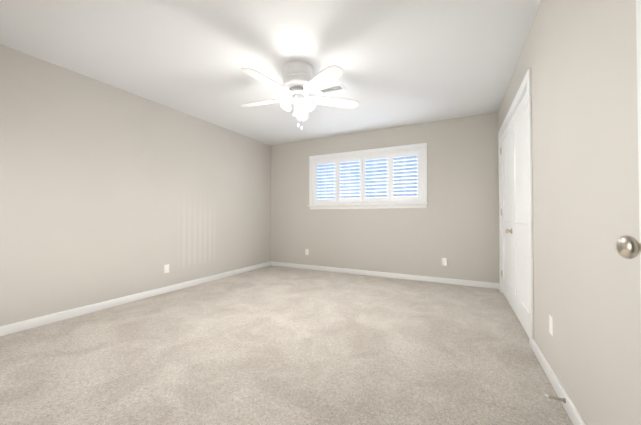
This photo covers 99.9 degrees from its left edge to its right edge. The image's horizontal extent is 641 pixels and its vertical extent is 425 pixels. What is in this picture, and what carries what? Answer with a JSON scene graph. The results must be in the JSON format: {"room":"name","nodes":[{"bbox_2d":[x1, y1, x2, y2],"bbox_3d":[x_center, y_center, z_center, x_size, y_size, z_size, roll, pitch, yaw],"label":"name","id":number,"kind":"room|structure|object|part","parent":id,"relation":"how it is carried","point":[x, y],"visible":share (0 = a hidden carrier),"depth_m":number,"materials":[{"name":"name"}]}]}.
{"room":"empty bedroom","nodes":[
{"label":"empty bedroom","id":0,"kind":"room"},
{"bbox_2d":[0,44,270,325],"bbox_3d":[-2.080,-0.173,3.571,0.150,2.440,4.680,0,-1,27],"label":"wall","id":1,"kind":"structure","parent":0,"point":[108,192],"depth_m":2.94,"materials":[{"name":"beige paint"}]},
{"bbox_2d":[0,261,270,335],"bbox_3d":[-2.007,1.006,3.518,0.014,0.082,4.380,0,-1,27],"label":"baseboard","id":2,"kind":"structure","parent":1,"relation":"attached to","point":[47,319],"depth_m":2.92,"materials":[{"name":"white paint"}]},
{"bbox_2d":[164,264,168,272],"bbox_3d":[-2.016,0.737,3.527,0.008,0.115,0.070,0,-1,27],"label":"outlet","id":3,"kind":"object","parent":1,"relation":"attached to","point":[166,268],"visible":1,"depth_m":3.52,"materials":[{"name":"white plastic"}]},
{"bbox_2d":[0,0,540,145],"bbox_3d":[-0.586,-1.463,2.064,4.200,0.100,6.030,0,-1,27],"label":"ceiling","id":4,"kind":"structure","parent":0,"point":[404,62],"depth_m":2.36,"materials":[{"name":"white paint"}]},
{"bbox_2d":[240,61,358,129],"bbox_3d":[-0.259,-1.104,2.631,1.230,0.602,1.233,0,-1,27],"label":"ceiling fan","id":5,"kind":"object","parent":4,"relation":"hanging from","point":[300,82],"depth_m":2.54,"materials":[{"name":"white metal"}]},
{"bbox_3d":[-0.195,-1.037,2.624,0.312,0.116,0.337,0,-1,27],"label":"ceiling fan shade","id":6,"kind":"part","parent":5,"relation":"part of","materials":[{"name":"white glass"}]},
{"bbox_2d":[318,83,344,93],"bbox_3d":[0.120,-1.395,3.044,0.290,0.009,0.150,0,-1,27],"label":"ceiling vent","id":7,"kind":"object","parent":4,"relation":"in","point":[332,88],"visible":0.9,"depth_m":3.04,"materials":[{"name":"white paint"}]},
{"bbox_2d":[0,265,572,424],"bbox_3d":[-0.586,1.077,2.030,4.200,0.100,6.030,0,-1,27],"label":"floor","id":8,"kind":"structure","parent":0,"point":[273,345],"depth_m":1.88,"materials":[{"name":"carpet"}]},
{"bbox_2d":[271,112,499,282],"bbox_3d":[0.756,-0.158,4.662,3.900,2.440,0.150,0,-1,27],"label":"wall","id":9,"kind":"structure","parent":0,"point":[455,222],"depth_m":4.22,"materials":[{"name":"beige paint"}]},
{"bbox_2d":[308,143,428,209],"bbox_3d":[0.732,-0.563,4.633,2.110,1.002,0.163,0,-1,27],"label":"window shutters","id":10,"kind":"object","parent":9,"relation":"attached to","point":[388,200],"visible":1,"depth_m":4.54,"materials":[{"name":"white paint"}]},
{"bbox_2d":[271,261,499,289],"bbox_3d":[0.732,1.020,4.567,3.870,0.082,0.014,0,-1,27],"label":"baseboard","id":11,"kind":"structure","parent":9,"relation":"attached to","point":[312,267],"depth_m":4.31,"materials":[{"name":"white paint"}]},
{"bbox_2d":[442,258,446,265],"bbox_3d":[1.841,0.733,4.005,0.070,0.115,0.008,0,-1,27],"label":"electrical outlet","id":12,"kind":"object","parent":9,"relation":"attached to","point":[444,261],"visible":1,"depth_m":4.00,"materials":[{"name":"white plastic"}]},
{"bbox_2d":[498,0,640,424],"bbox_3d":[1.546,-0.198,1.712,0.200,2.440,4.680,0,-1,27],"label":"wall","id":13,"kind":"structure","parent":0,"point":[578,58],"depth_m":1.17,"materials":[{"name":"beige paint"}]},
{"bbox_2d":[500,91,528,336],"bbox_3d":[1.992,0.015,2.807,0.090,2.020,1.605,0,-1,27],"label":"closet door","id":14,"kind":"structure","parent":13,"relation":"in","point":[514,214],"depth_m":2.67,"materials":[{"name":"white paint"}]},
{"bbox_2d":[498,68,533,348],"bbox_3d":[2.033,-0.023,2.786,0.117,2.120,1.760,0,-1,27],"label":"trim","id":15,"kind":"structure","parent":13,"relation":"attached to","point":[525,86],"depth_m":2.07,"materials":[{"name":"white paint"}]},
{"bbox_2d":[549,315,552,335],"bbox_3d":[1.406,0.687,1.637,0.008,0.115,0.070,0,-1,27],"label":"outlet","id":16,"kind":"object","parent":13,"relation":"attached to","point":[550,326],"visible":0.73,"depth_m":1.64,"materials":[{"name":"white plastic"}]},
{"bbox_2d":[532,339,585,424],"bbox_3d":[1.020,0.971,0.904,0.014,0.082,2.490,0,-1,27],"label":"baseboard","id":17,"kind":"structure","parent":13,"relation":"attached to","point":[574,415],"depth_m":1.49,"materials":[{"name":"white paint"}]},
{"bbox_2d":[544,394,565,402],"bbox_3d":[1.220,0.967,1.403,0.085,0.026,0.026,0,-1,27],"label":"door stop","id":18,"kind":"object","parent":17,"relation":"attached to","point":[555,398],"visible":1,"depth_m":1.40,"materials":[{"name":"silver metal"}]},
{"bbox_2d":[616,0,640,294],"bbox_3d":[0.614,-0.023,0.292,0.151,2.030,0.819,0,-1,27],"label":"entry door","id":19,"kind":"structure","parent":13,"relation":"in","point":[628,247],"depth_m":0.66,"materials":[{"name":"white paint"}]},
{"label":"outside","id":20,"kind":"structure","parent":0,"visible":0},
{"bbox_2d":[317,155,417,198],"bbox_3d":[0.815,-0.237,4.779,3.300,2.600,0.010,0,-1,27],"label":"sky","id":21,"kind":"structure","parent":20,"point":[369,180],"depth_m":4.73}
]}

